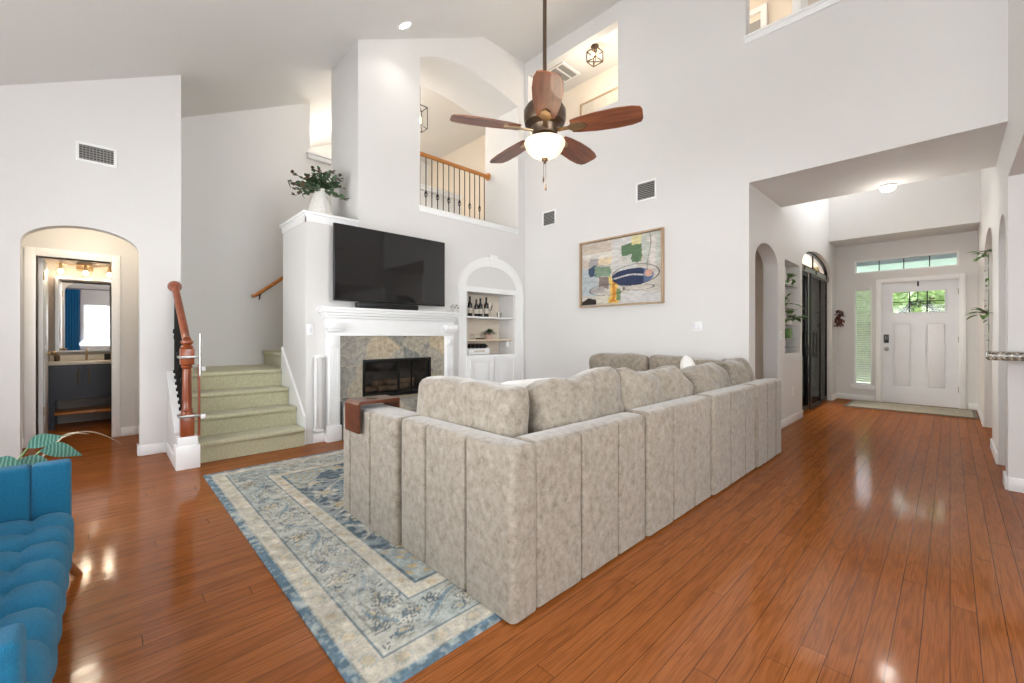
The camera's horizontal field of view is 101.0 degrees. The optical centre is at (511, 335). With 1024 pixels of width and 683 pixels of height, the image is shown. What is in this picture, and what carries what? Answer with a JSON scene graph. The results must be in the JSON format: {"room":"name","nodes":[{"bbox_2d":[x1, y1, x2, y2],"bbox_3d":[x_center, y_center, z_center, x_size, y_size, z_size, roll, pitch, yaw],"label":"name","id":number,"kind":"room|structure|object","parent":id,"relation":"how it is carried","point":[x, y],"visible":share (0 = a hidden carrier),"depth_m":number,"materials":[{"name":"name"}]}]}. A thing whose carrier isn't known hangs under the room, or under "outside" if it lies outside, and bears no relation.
{"room":"living room","nodes":[
{"label":"living room","id":0,"kind":"room"},
{"bbox_2d":[37,257,110,425],"bbox_3d":[-5.158,-0.100,5.390,1.850,2.500,1.480,0,0,-44],"label":"wall","id":1,"kind":"structure","parent":0,"point":[98,273],"depth_m":5.59,"materials":[{"name":"grey paint"}]},
{"bbox_2d":[50,354,103,360],"bbox_3d":[-5.758,0.285,5.689,0.640,0.070,0.015,0,0,-44],"label":"backsplash","id":2,"kind":"structure","parent":1,"relation":"attached to","point":[90,356],"depth_m":5.64,"materials":[{"name":"beige tile"}]},
{"bbox_2d":[55,277,110,351],"bbox_3d":[-5.616,-0.280,5.815,0.920,0.980,0.029,0,0,-44],"label":"bathroom mirror","id":3,"kind":"object","parent":1,"relation":"attached to","point":[82,306],"visible":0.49,"depth_m":5.66,"materials":[{"name":"clear glass"}]},
{"bbox_2d":[56,263,110,277],"bbox_3d":[-5.714,-0.886,5.672,0.560,0.168,0.102,0,0,-44],"label":"vanity light","id":4,"kind":"object","parent":1,"relation":"attached to","point":[86,268],"visible":0.96,"depth_m":5.64,"materials":[{"name":"gold metal"}]},
{"bbox_2d":[57,263,63,273],"bbox_3d":[-5.873,-0.876,5.492,0.061,0.148,0.064,0,0,-44],"label":"bulb","id":5,"kind":"object","parent":4,"relation":"attached to","point":[60,271],"depth_m":5.48,"materials":[{"name":"glass"}]},
{"bbox_2d":[0,75,180,458],"bbox_3d":[-4.231,-0.744,3.491,2.350,3.788,0.120,0,0,-44],"label":"wall","id":6,"kind":"structure","parent":0,"point":[43,186],"depth_m":3.86,"materials":[{"name":"paint"}]},
{"bbox_2d":[75,140,116,167],"bbox_3d":[-3.777,-1.650,3.838,0.269,0.174,0.010,0,0,-44],"label":"air vent","id":7,"kind":"object","parent":6,"relation":"in","point":[85,152],"visible":1,"depth_m":3.83,"materials":[{"name":"white metal"}]},
{"bbox_2d":[137,442,165,455],"bbox_3d":[-4.260,1.100,3.453,2.215,0.100,0.135,0,0,-44],"label":"baseboard","id":8,"kind":"structure","parent":6,"relation":"attached to","point":[156,448],"depth_m":4.09,"materials":[{"name":"white paint"}]},
{"bbox_2d":[166,442,173,466],"bbox_3d":[-3.190,1.100,3.942,0.015,0.100,0.645,0,0,-44],"label":"baseboard","id":9,"kind":"structure","parent":6,"relation":"attached to","point":[169,451],"depth_m":3.90,"materials":[{"name":"white paint"}]},
{"bbox_2d":[22,103,460,437],"bbox_3d":[-3.479,-1.158,5.896,6.770,4.616,0.120,0,0,-44],"label":"wall","id":10,"kind":"structure","parent":0,"point":[236,196],"depth_m":5.55,"materials":[{"name":"paint"}]},
{"bbox_2d":[38,258,56,433],"bbox_3d":[-5.185,0.155,4.721,0.112,1.970,0.545,0,0,-44],"label":"door","id":11,"kind":"structure","parent":10,"relation":"in","point":[43,353],"depth_m":4.51,"materials":[{"name":"white paint"}]},
{"bbox_2d":[24,246,120,447],"bbox_3d":[-4.785,0.115,4.625,0.725,2.070,0.140,0,0,-44],"label":"trim","id":12,"kind":"structure","parent":10,"relation":"attached to","point":[30,253],"depth_m":4.43,"materials":[{"name":"white paint"}]},
{"bbox_2d":[22,426,138,447],"bbox_3d":[-4.743,1.100,4.585,1.330,0.100,0.015,0,0,-44],"label":"baseboard","id":13,"kind":"structure","parent":10,"relation":"attached to","point":[133,430],"depth_m":4.88,"materials":[{"name":"white paint"}]},
{"bbox_2d":[251,276,282,299],"bbox_3d":[-3.096,-0.984,6.116,1.203,0.969,0.094,0,0,-44],"label":"wall handrail","id":14,"kind":"object","parent":10,"relation":"attached to","point":[280,279],"visible":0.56,"depth_m":5.79,"materials":[{"name":"brown wood"}]},
{"bbox_2d":[306,151,461,200],"bbox_3d":[-2.053,-2.675,7.256,2.830,0.090,0.200,0,0,-44],"label":"trim","id":15,"kind":"structure","parent":10,"relation":"attached to","point":[310,155],"depth_m":7.57,"materials":[{"name":"white paint"}]},
{"bbox_2d":[0,0,620,163],"bbox_3d":[0.695,-2.945,5.030,11.820,3.110,12.520,0,0,-44],"label":"ceiling","id":16,"kind":"structure","parent":0,"point":[228,55],"depth_m":4.37,"materials":[{"name":"paint"}]},
{"bbox_2d":[397,21,412,29],"bbox_3d":[-1.250,-3.627,4.933,0.187,0.092,0.170,0,0,40],"label":"recessed light","id":17,"kind":"object","parent":16,"relation":"in","point":[405,25],"visible":1,"depth_m":4.92,"materials":[{"name":"white paint"}]},
{"bbox_2d":[420,104,427,132],"bbox_3d":[-1.577,-3.932,7.229,0.194,0.776,0.194,0,0,-44],"label":"pendant lantern","id":18,"kind":"object","parent":16,"relation":"hanging from","point":[421,111],"visible":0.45,"depth_m":7.22,"materials":[{"name":"black metal"}]},
{"bbox_2d":[450,0,642,190],"bbox_3d":[0.239,-2.271,3.037,1.276,2.471,1.285,0,0,-44],"label":"ceiling fan","id":19,"kind":"object","parent":16,"relation":"hanging from","point":[545,114],"visible":1,"depth_m":2.90,"materials":[{"name":"brown wood"}]},
{"bbox_2d":[547,61,579,82],"bbox_3d":[0.752,-4.369,7.111,0.450,0.022,0.640,0,0,-44],"label":"ceiling vent","id":20,"kind":"object","parent":16,"relation":"in","point":[567,72],"visible":0.49,"depth_m":6.95,"materials":[{"name":"white metal"}]},
{"bbox_2d":[586,43,602,66],"bbox_3d":[1.250,-4.256,6.370,0.186,0.247,0.186,0,0,-44],"label":"lantern","id":21,"kind":"object","parent":16,"relation":"hanging from","point":[595,46],"visible":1,"depth_m":6.36,"materials":[{"name":"brown metal"}]},
{"bbox_2d":[310,144,429,185],"bbox_3d":[-4.966,-2.815,8.074,7.850,3.130,0.120,0,0,-44],"label":"wall","id":22,"kind":"structure","parent":0,"point":[325,150],"depth_m":10.57,"materials":[{"name":"paint"}]},
{"bbox_2d":[283,37,524,443],"bbox_3d":[-1.269,-1.615,5.915,3.320,5.530,0.800,0,0,-44],"label":"wall","id":23,"kind":"structure","parent":0,"point":[375,86],"depth_m":5.31,"materials":[{"name":"paint"}]},
{"bbox_2d":[306,324,312,334],"bbox_3d":[-2.154,-0.068,4.499,0.070,0.115,0.012,0,0,-44],"label":"light switch","id":24,"kind":"object","parent":23,"relation":"attached to","point":[309,327],"visible":1,"depth_m":4.49,"materials":[{"name":"white paint"}]},
{"bbox_2d":[313,355,323,431],"bbox_3d":[-2.070,0.615,4.518,0.092,0.810,0.100,0,0,-44],"label":"gate","id":25,"kind":"object","parent":23,"relation":"attached to","point":[318,359],"visible":1,"depth_m":4.49,"materials":[{"name":"white paint"}]},
{"bbox_2d":[313,432,324,442],"bbox_3d":[-1.440,1.100,5.184,1.920,0.100,0.015,0,0,-44],"label":"baseboard","id":26,"kind":"structure","parent":23,"relation":"attached to","point":[318,437],"depth_m":4.55,"materials":[{"name":"white paint"}]},
{"bbox_2d":[280,210,358,233],"bbox_3d":[-2.270,-1.275,4.951,0.600,0.110,0.860,0,0,-44],"label":"trim","id":27,"kind":"structure","parent":23,"relation":"attached to","point":[304,215],"depth_m":4.64,"materials":[{"name":"white paint"}]},
{"bbox_2d":[288,166,348,214],"bbox_3d":[-2.173,-1.640,4.919,0.798,0.621,0.622,0,0,-44],"label":"vase","id":28,"kind":"object","parent":27,"relation":"on","point":[320,203],"visible":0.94,"depth_m":4.84,"materials":[{"name":"white ceramic"}]},
{"bbox_2d":[316,306,461,442],"bbox_3d":[-1.391,0.417,5.123,1.835,1.465,0.170,0,0,-44],"label":"fireplace mantel","id":29,"kind":"object","parent":23,"relation":"attached to","point":[338,321],"visible":0.88,"depth_m":4.82,"materials":[{"name":"white paint"}]},
{"bbox_2d":[355,302,417,310],"bbox_3d":[-1.463,-0.348,4.993,0.780,0.064,0.078,0,0,-44],"label":"soundbar","id":30,"kind":"object","parent":29,"relation":"on","point":[357,304],"visible":1,"depth_m":4.93,"materials":[{"name":"black plastic"}]},
{"bbox_2d":[316,306,461,321],"bbox_3d":[-1.391,-0.255,5.123,1.835,0.120,0.170,0,0,-44],"label":"mantel shelf","id":31,"kind":"object","parent":29,"relation":"attached to","point":[329,313],"depth_m":4.94,"materials":[{"name":"white paint"}]},
{"bbox_2d":[333,222,444,306],"bbox_3d":[-1.444,-0.805,5.088,1.440,0.840,0.138,0,0,-44],"label":"television","id":32,"kind":"object","parent":23,"relation":"attached to","point":[370,265],"visible":1,"depth_m":4.95,"materials":[{"name":"black plastic"}]},
{"bbox_2d":[417,204,519,234],"bbox_3d":[-0.808,-1.645,6.316,1.840,0.080,0.780,0,0,-44],"label":"trim","id":33,"kind":"structure","parent":23,"relation":"attached to","point":[422,208],"depth_m":5.94,"materials":[{"name":"white paint"}]},
{"bbox_2d":[420,151,490,220],"bbox_3d":[-1.120,-2.228,6.503,1.990,1.087,0.124,0,0,-44],"label":"balcony railing","id":34,"kind":"object","parent":33,"relation":"on","point":[487,176],"visible":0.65,"depth_m":6.69,"materials":[{"name":"brown wood"}]},
{"bbox_2d":[467,316,512,319],"bbox_3d":[-0.428,-0.273,6.419,0.910,0.025,0.320,0,0,-44],"label":"wall shelf","id":35,"kind":"object","parent":23,"relation":"attached to","point":[468,317],"visible":0.76,"depth_m":6.30,"materials":[{"name":"white paint"}]},
{"bbox_2d":[467,296,471,315],"bbox_3d":[-0.620,-0.434,6.207,0.074,0.296,0.074,0,0,-44],"label":"wine bottle","id":36,"kind":"object","parent":35,"relation":"on","point":[469,306],"visible":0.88,"depth_m":6.18,"materials":[{"name":"black glass"}]},
{"bbox_2d":[484,297,488,316],"bbox_3d":[-0.390,-0.437,6.401,0.075,0.302,0.075,0,0,-44],"label":"wine bottle","id":37,"kind":"object","parent":35,"relation":"on","point":[486,305],"visible":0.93,"depth_m":6.37,"materials":[{"name":"black glass"}]},
{"bbox_2d":[467,339,512,340],"bbox_3d":[-0.428,0.062,6.419,0.910,0.025,0.320,0,0,-44],"label":"wall shelf","id":38,"kind":"object","parent":23,"relation":"attached to","point":[467,339],"visible":0.76,"depth_m":6.29,"materials":[{"name":"brown wood"}]},
{"bbox_2d":[482,328,496,338],"bbox_3d":[-0.360,-0.035,6.436,0.309,0.167,0.298,0,0,-44],"label":"potted fern","id":39,"kind":"object","parent":38,"relation":"on","point":[488,333],"visible":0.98,"depth_m":6.39,"materials":[{"name":"ceramic"}]},
{"bbox_2d":[458,255,523,378],"bbox_3d":[-0.273,-0.025,6.287,1.290,2.350,0.045,0,0,-44],"label":"trim","id":40,"kind":"structure","parent":23,"relation":"attached to","point":[492,261],"depth_m":6.26,"materials":[{"name":"white paint"}]},
{"bbox_2d":[467,348,489,354],"bbox_3d":[-0.546,0.228,6.275,0.400,0.086,0.203,0,0,-44],"label":"crate","id":41,"kind":"object","parent":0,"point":[472,351],"visible":0.71,"depth_m":6.20,"materials":[{"name":"white paint"}]},
{"bbox_2d":[467,294,498,352],"bbox_3d":[-0.546,-0.179,6.542,0.910,0.912,0.020,0,0,-44],"label":"wall","id":42,"kind":"structure","parent":0,"point":[475,327],"depth_m":6.64,"materials":[{"name":"beige paint"}]},
{"bbox_2d":[22,398,1023,682],"bbox_3d":[1.077,1.190,4.648,11.800,0.080,11.400,0,0,-44],"label":"floor","id":43,"kind":"structure","parent":0,"point":[876,546],"depth_m":1.93,"materials":[{"name":"brown wood"}]},
{"bbox_2d":[0,458,82,682],"bbox_3d":[-1.793,0.791,1.144,0.840,0.735,1.705,0,0,-44],"label":"tufted sofa","id":44,"kind":"object","parent":43,"relation":"on","point":[37,522],"visible":1,"depth_m":1.48,"materials":[{"name":"blue fabric"}]},
{"bbox_2d":[0,431,115,467],"bbox_3d":[-2.438,0.823,2.019,0.498,0.653,0.686,0,0,5],"label":"potted calathea","id":45,"kind":"object","parent":43,"relation":"on","point":[53,448],"visible":0.48,"depth_m":2.12,"materials":[{"name":"green plant"}]},
{"bbox_2d":[48,348,110,429],"bbox_3d":[-5.579,0.653,5.504,0.640,0.994,0.531,0,0,-44],"label":"bathroom vanity","id":46,"kind":"object","parent":43,"relation":"on","point":[87,375],"visible":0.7,"depth_m":5.34,"materials":[{"name":"black wood"}]},
{"bbox_2d":[48,359,110,365],"bbox_3d":[-5.587,0.340,5.511,0.640,0.040,0.510,0,0,-44],"label":"countertop","id":47,"kind":"structure","parent":46,"relation":"on","point":[96,361],"depth_m":5.33,"materials":[{"name":"beige stone"}]},
{"bbox_2d":[55,405,110,415],"bbox_3d":[-5.583,0.965,5.508,0.520,0.030,0.420,0,0,-44],"label":"shelf","id":48,"kind":"object","parent":46,"relation":"attached to","point":[78,410],"depth_m":5.45,"materials":[{"name":"brown wood"}]},
{"bbox_2d":[166,347,305,462],"bbox_3d":[-2.208,-0.180,5.690,3.845,2.660,1.920,0,0,-44],"label":"staircase","id":49,"kind":"structure","parent":43,"relation":"on","point":[258,408],"depth_m":4.40,"materials":[{"name":"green carpet"}]},
{"bbox_2d":[167,281,205,470],"bbox_3d":[-3.065,0.297,3.954,0.208,1.701,0.823,0,0,-44],"label":"banister","id":50,"kind":"object","parent":49,"relation":"attached to","point":[187,447],"depth_m":3.69,"materials":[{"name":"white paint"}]},
{"bbox_2d":[203,449,502,682],"bbox_3d":[-0.215,1.145,3.611,3.550,0.009,2.980,0,0,-44],"label":"area rug","id":51,"kind":"object","parent":43,"relation":"on","point":[378,612],"visible":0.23,"depth_m":2.01,"materials":[{"name":"blue fabric"}]},
{"bbox_2d":[340,336,443,439],"bbox_3d":[-1.448,0.575,5.200,1.400,1.150,0.940,0,0,-44],"label":"stone fireplace","id":52,"kind":"object","parent":43,"relation":"on","point":[397,366],"visible":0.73,"depth_m":5.18,"materials":[{"name":"stone"}]},
{"bbox_2d":[466,354,516,381],"bbox_3d":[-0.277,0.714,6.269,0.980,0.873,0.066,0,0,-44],"label":"base cabinet","id":53,"kind":"object","parent":43,"relation":"on","point":[496,367],"visible":0.49,"depth_m":6.21,"materials":[{"name":"white paint"}]},
{"bbox_2d":[343,352,780,623],"bbox_3d":[0.636,0.674,3.610,3.680,0.952,2.025,0,0,-44],"label":"sectional sofa","id":54,"kind":"object","parent":43,"relation":"on","point":[514,496],"visible":1,"depth_m":2.17,"materials":[{"name":"fabric"}]},
{"bbox_2d":[345,395,399,433],"bbox_3d":[-0.885,0.487,2.681,0.275,0.195,0.190,0,0,-44],"label":"tray","id":55,"kind":"object","parent":54,"relation":"on","point":[352,405],"visible":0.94,"depth_m":2.60,"materials":[{"name":"brown wood"}]},
{"bbox_2d":[418,377,529,437],"bbox_3d":[-0.236,0.466,2.255,0.249,0.482,0.801,0,0,-44],"label":"cushion","id":56,"kind":"object","parent":54,"relation":"on","point":[501,409],"depth_m":2.07,"materials":[{"name":"fabric"}]},
{"bbox_2d":[503,377,553,387],"bbox_3d":[0.114,0.452,2.476,0.407,0.402,0.195,0,0,-30],"label":"throw pillow","id":57,"kind":"object","parent":54,"relation":"on","point":[520,383],"visible":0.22,"depth_m":2.45,"materials":[{"name":"white fabric"}]},
{"bbox_2d":[523,368,623,433],"bbox_3d":[0.364,0.463,2.417,0.833,0.521,0.293,0,0,-44],"label":"cushion","id":58,"kind":"object","parent":54,"relation":"on","point":[590,394],"depth_m":2.28,"materials":[{"name":"fabric"}]},
{"bbox_2d":[590,352,649,370],"bbox_3d":[1.298,0.460,5.081,0.279,0.517,0.805,0,0,-44],"label":"cushion","id":59,"kind":"object","parent":54,"relation":"on","point":[615,361],"depth_m":4.96,"materials":[{"name":"fabric"}]},
{"bbox_2d":[617,367,665,411],"bbox_3d":[0.841,0.468,2.868,0.589,0.498,0.346,0,0,-44],"label":"cushion","id":60,"kind":"object","parent":54,"relation":"on","point":[643,387],"depth_m":2.68,"materials":[{"name":"fabric"}]},
{"bbox_2d":[651,362,694,400],"bbox_3d":[1.157,0.460,3.152,0.466,0.522,0.337,0,0,-44],"label":"cushion","id":61,"kind":"object","parent":54,"relation":"on","point":[675,384],"depth_m":3.05,"materials":[{"name":"fabric"}]},
{"bbox_2d":[648,354,719,368],"bbox_3d":[1.850,0.468,4.511,0.290,0.531,0.824,0,0,-44],"label":"cushion","id":62,"kind":"object","parent":54,"relation":"on","point":[655,360],"depth_m":4.54,"materials":[{"name":"fabric"}]},
{"bbox_2d":[681,354,695,368],"bbox_3d":[1.691,0.455,3.935,0.226,0.574,0.578,0,0,28],"label":"throw pillow","id":63,"kind":"object","parent":54,"relation":"on","point":[686,361],"visible":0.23,"depth_m":3.88,"materials":[{"name":"white fabric"}]},
{"bbox_2d":[683,361,730,393],"bbox_3d":[1.647,0.470,3.610,0.780,0.488,0.358,0,0,-44],"label":"cushion","id":64,"kind":"object","parent":54,"relation":"on","point":[715,375],"depth_m":3.45,"materials":[{"name":"fabric"}]},
{"bbox_2d":[720,359,751,385],"bbox_3d":[2.119,0.468,4.081,0.587,0.484,0.395,0,0,-44],"label":"cushion","id":65,"kind":"object","parent":54,"relation":"on","point":[737,371],"depth_m":3.86,"materials":[{"name":"fabric"}]},
{"bbox_2d":[844,400,977,418],"bbox_3d":[6.267,1.143,6.683,0.940,0.014,1.470,0,0,-44],"label":"door mat","id":66,"kind":"object","parent":43,"relation":"on","point":[920,409],"visible":1,"depth_m":6.62,"materials":[{"name":"beige fabric"}]},
{"bbox_2d":[430,0,819,220],"bbox_3d":[2.143,-3.115,6.438,0.120,2.530,12.300,0,0,-44],"label":"wall","id":67,"kind":"structure","parent":0,"point":[471,155],"depth_m":9.25,"materials":[{"name":"beige paint"}]},
{"bbox_2d":[580,86,617,115],"bbox_3d":[1.586,-3.680,6.908,0.030,0.660,1.150,0,0,-44],"label":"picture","id":68,"kind":"object","parent":67,"relation":"attached to","point":[600,101],"visible":0.24,"depth_m":7.04,"materials":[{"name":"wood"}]},
{"bbox_2d":[750,19,760,32],"bbox_3d":[2.892,-2.920,5.563,0.015,2.140,0.700,0,0,-44],"label":"door","id":69,"kind":"structure","parent":67,"relation":"in","point":[756,25],"depth_m":5.35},
{"bbox_2d":[750,2,767,27],"bbox_3d":[2.887,-3.000,5.558,0.030,2.300,0.840,0,0,-44],"label":"trim","id":70,"kind":"structure","parent":67,"relation":"attached to","point":[763,9],"depth_m":5.28,"materials":[{"name":"white paint"}]},
{"bbox_2d":[755,250,786,378],"bbox_3d":[2.941,-0.225,5.624,2.100,2.750,0.780,0,0,-44],"label":"wall","id":71,"kind":"structure","parent":0,"point":[758,261],"depth_m":5.40,"materials":[{"name":"beige paint"}]},
{"bbox_3d":[3.698,-0.137,5.710,0.730,0.006,0.143,0,0,-44],"label":"glass shelf","id":72,"kind":"object","parent":71,"relation":"attached to","visible":0},
{"bbox_2d":[785,310,806,324],"bbox_3d":[3.738,-0.246,5.648,0.495,0.192,0.215,0,0,-32],"label":"plant","id":73,"kind":"object","parent":72,"relation":"on","point":[787,322],"visible":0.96,"depth_m":5.62,"materials":[{"name":"green plant"}]},
{"bbox_2d":[525,0,1023,478],"bbox_3d":[2.933,-1.615,4.033,0.120,5.530,7.740,0,0,-44],"label":"wall","id":74,"kind":"structure","parent":0,"point":[847,81],"depth_m":4.60,"materials":[{"name":"paint"}]},
{"bbox_2d":[542,209,555,227],"bbox_3d":[0.562,-1.785,6.401,0.010,0.234,0.264,0,0,-44],"label":"air vent","id":75,"kind":"object","parent":74,"relation":"in","point":[548,217],"visible":1,"depth_m":6.40,"materials":[{"name":"white metal"}]},
{"bbox_2d":[579,227,664,307],"bbox_3d":[1.390,-0.850,5.508,0.055,0.910,1.235,0,0,-44],"label":"abstract painting","id":76,"kind":"object","parent":74,"relation":"attached to","point":[626,270],"visible":1,"depth_m":5.46,"materials":[{"name":"paint"}]},
{"bbox_2d":[636,178,656,202],"bbox_3d":[1.668,-1.810,5.252,0.010,0.244,0.274,0,0,-44],"label":"air vent","id":77,"kind":"object","parent":74,"relation":"in","point":[645,190],"visible":1,"depth_m":5.24,"materials":[{"name":"white metal"}]},
{"bbox_2d":[691,321,701,331],"bbox_3d":[2.101,-0.107,4.801,0.012,0.115,0.120,0,0,-44],"label":"light switch","id":78,"kind":"object","parent":74,"relation":"attached to","point":[695,326],"visible":1,"depth_m":4.80,"materials":[{"name":"white paint"}]},
{"bbox_2d":[744,0,841,44],"bbox_3d":[3.467,-3.107,3.482,0.175,0.085,2.805,0,0,-44],"label":"trim","id":79,"kind":"structure","parent":74,"relation":"attached to","point":[817,6],"depth_m":4.14,"materials":[{"name":"white paint"}]},
{"bbox_2d":[985,351,1023,360],"bbox_3d":[3.987,0.182,2.671,0.249,0.135,1.315,0,0,-44],"label":"countertop","id":80,"kind":"structure","parent":74,"relation":"attached to","point":[989,355],"depth_m":3.00,"materials":[{"name":"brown stone"}]},
{"bbox_2d":[1003,471,1023,492],"bbox_3d":[2.442,1.100,4.588,0.215,0.100,6.220,0,0,-44],"label":"baseboard","id":81,"kind":"structure","parent":74,"relation":"attached to","point":[1011,484],"depth_m":3.12,"materials":[{"name":"white paint"}]},
{"bbox_2d":[753,186,835,419],"bbox_3d":[4.286,-1.615,6.267,4.930,5.530,0.160,0,0,-44],"label":"wall","id":82,"kind":"structure","parent":0,"point":[782,236],"depth_m":5.53,"materials":[{"name":"paint"}]},
{"bbox_2d":[781,393,836,428],"bbox_3d":[4.289,1.100,6.149,4.770,0.100,0.015,0,0,-44],"label":"baseboard","id":83,"kind":"structure","parent":82,"relation":"attached to","point":[785,422],"depth_m":5.61,"materials":[{"name":"white paint"}]},
{"bbox_2d":[802,252,828,410],"bbox_3d":[4.882,-0.095,6.788,2.350,2.460,0.116,0,0,-44],"label":"door","id":84,"kind":"structure","parent":82,"relation":"in","point":[814,282],"depth_m":6.72,"materials":[{"name":"black metal"}]},
{"bbox_2d":[833,310,844,326],"bbox_3d":[5.885,-0.314,7.583,0.297,0.318,0.162,0,0,-44],"label":"bundle","id":85,"kind":"object","parent":82,"relation":"attached to","point":[838,320],"visible":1,"depth_m":7.57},
{"bbox_2d":[792,0,807,12],"bbox_3d":[3.327,-3.115,4.871,0.350,2.530,0.080,0,0,-44],"label":"wall","id":86,"kind":"structure","parent":0,"point":[797,5],"depth_m":4.76,"materials":[{"name":"white paint"}]},
{"bbox_2d":[802,254,817,267],"bbox_3d":[3.542,-0.225,7.869,3.780,2.750,3.180,0,0,-44],"label":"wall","id":87,"kind":"structure","parent":0,"point":[806,260],"depth_m":8.18,"materials":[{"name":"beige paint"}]},
{"bbox_2d":[785,284,797,288],"bbox_3d":[3.698,-0.667,5.710,0.730,0.006,0.143,0,0,-44],"label":"glass shelf","id":88,"kind":"object","parent":87,"relation":"attached to","point":[786,285],"visible":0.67,"depth_m":5.78,"materials":[{"name":"clear glass"}]},
{"bbox_2d":[785,273,796,284],"bbox_3d":[3.710,-0.749,5.639,0.420,0.138,0.178,0,0,-44],"label":"plant","id":89,"kind":"object","parent":88,"relation":"on","point":[788,282],"visible":0.94,"depth_m":5.58,"materials":[{"name":"green plant"}]},
{"bbox_2d":[753,127,1005,206],"bbox_3d":[1.790,-1.727,6.098,1.100,0.246,12.300,0,0,-44],"label":"ceiling","id":90,"kind":"structure","parent":0,"point":[978,151],"depth_m":4.07,"materials":[{"name":"paint"}]},
{"bbox_2d":[879,183,896,191],"bbox_3d":[4.002,-1.570,4.494,0.150,0.068,0.150,0,0,-44],"label":"flush light","id":91,"kind":"object","parent":90,"relation":"attached to","point":[887,187],"visible":1,"depth_m":4.45,"materials":[{"name":"white paint"}]},
{"bbox_2d":[829,170,979,247],"bbox_3d":[6.484,-3.008,6.912,0.870,2.744,1.960,0,0,-44],"label":"wall","id":92,"kind":"structure","parent":0,"point":[950,204],"depth_m":6.63,"materials":[{"name":"paint"}]},
{"bbox_2d":[836,231,977,408],"bbox_3d":[6.739,-0.243,7.159,0.160,2.786,1.960,0,0,-44],"label":"wall","id":93,"kind":"structure","parent":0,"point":[963,242],"depth_m":7.29,"materials":[{"name":"paint"}]},
{"bbox_2d":[854,287,871,384],"bbox_3d":[6.323,0.001,7.590,0.120,1.733,0.249,0,0,-44],"label":"window","id":94,"kind":"structure","parent":93,"relation":"attached to","point":[855,292],"depth_m":7.62,"materials":[{"name":"white paint"}]},
{"bbox_2d":[856,288,870,381],"bbox_3d":[6.314,-0.012,7.581,0.047,1.664,0.205,0,0,-44],"label":"window blind","id":95,"kind":"object","parent":94,"relation":"attached to","point":[859,361],"visible":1,"depth_m":7.58,"materials":[{"name":"plastic"}]},
{"bbox_2d":[854,251,958,273],"bbox_3d":[6.685,-1.235,7.208,0.130,0.230,1.302,0,0,-44],"label":"window","id":96,"kind":"structure","parent":93,"relation":"attached to","point":[953,252],"depth_m":7.15,"materials":[{"name":"white paint"}]},
{"bbox_2d":[837,393,976,409],"bbox_3d":[6.607,1.100,7.170,0.015,0.100,1.730,0,0,-44],"label":"baseboard","id":97,"kind":"structure","parent":93,"relation":"attached to","point":[972,406],"depth_m":7.55,"materials":[{"name":"white paint"}]},
{"bbox_2d":[851,273,965,408],"bbox_3d":[6.692,0.080,7.193,0.180,2.140,1.425,0,0,-44],"label":"door frame","id":98,"kind":"structure","parent":93,"relation":"attached to","point":[962,276],"depth_m":6.91,"materials":[{"name":"white paint"}]},
{"bbox_2d":[882,279,958,407],"bbox_3d":[6.778,0.115,7.033,0.118,2.066,0.927,0,0,-44],"label":"door","id":99,"kind":"structure","parent":93,"relation":"in","point":[920,350],"depth_m":7.01,"materials":[{"name":"white paint"}]},
{"bbox_2d":[898,297,941,312],"bbox_3d":[6.859,-0.488,7.121,0.140,0.342,0.594,0,0,-44],"label":"wreath","id":100,"kind":"object","parent":99,"relation":"attached to","point":[929,302],"visible":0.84,"depth_m":7.12,"materials":[{"name":"plant"}]},
{"bbox_2d":[978,0,1023,473],"bbox_3d":[4.923,-1.615,4.187,6.900,5.530,0.200,0,0,-44],"label":"wall","id":101,"kind":"structure","parent":0,"point":[992,230],"depth_m":3.77,"materials":[{"name":"paint"}]},
{"bbox_2d":[965,249,991,261],"bbox_3d":[4.874,-0.833,4.402,0.193,0.127,0.185,0,0,-8],"label":"plant","id":102,"kind":"object","parent":101,"relation":"attached to","point":[989,250],"visible":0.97,"depth_m":4.37,"materials":[{"name":"green plant"}]},
{"bbox_2d":[966,308,992,319],"bbox_3d":[4.800,-0.228,4.327,0.262,0.132,0.233,0,0,-44],"label":"plant","id":103,"kind":"object","parent":101,"relation":"attached to","point":[983,317],"visible":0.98,"depth_m":4.32,"materials":[{"name":"green plant"}]},
{"bbox_2d":[983,253,988,350],"bbox_3d":[4.873,-0.329,4.336,0.088,1.044,0.044,0,0,-44],"label":"vine stem","id":104,"kind":"object","parent":101,"relation":"attached to","point":[987,279],"visible":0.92,"depth_m":4.33,"materials":[{"name":"green plant"}]},
{"bbox_2d":[977,404,997,463],"bbox_3d":[5.598,1.100,4.848,4.690,0.100,0.215,0,0,-44],"label":"baseboard","id":105,"kind":"structure","parent":101,"relation":"attached to","point":[992,445],"depth_m":4.18,"materials":[{"name":"white paint"}]},
{"label":"outside","id":106,"kind":"structure","parent":0,"visible":0},
{"bbox_2d":[857,366,870,382],"bbox_3d":[11.887,1.220,13.534,16.100,0.100,21.000,0,0,-44],"label":"ground","id":107,"kind":"structure","parent":106,"point":[857,366],"depth_m":12.50,"materials":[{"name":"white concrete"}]},
{"bbox_2d":[857,290,944,340],"bbox_3d":[13.102,-1.184,13.034,3.878,4.787,3.766,0,0,4],"label":"tree","id":108,"kind":"object","parent":107,"relation":"on","point":[904,301],"visible":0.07,"depth_m":12.92,"materials":[{"name":"green plant"}]},
{"bbox_2d":[857,291,944,366],"bbox_3d":[14.224,-0.676,16.055,1.517,3.850,6.255,0,0,-44],"label":"hedge","id":109,"kind":"object","parent":107,"relation":"on","point":[920,297],"visible":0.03,"depth_m":16.13,"materials":[{"name":"green plant"}]},
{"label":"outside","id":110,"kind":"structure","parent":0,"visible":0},
{"bbox_2d":[857,253,956,272],"bbox_3d":[7.150,-1.250,7.929,1.500,0.200,4.500,0,0,-44],"label":"porch","id":111,"kind":"object","parent":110,"point":[948,259],"visible":0.17,"depth_m":7.44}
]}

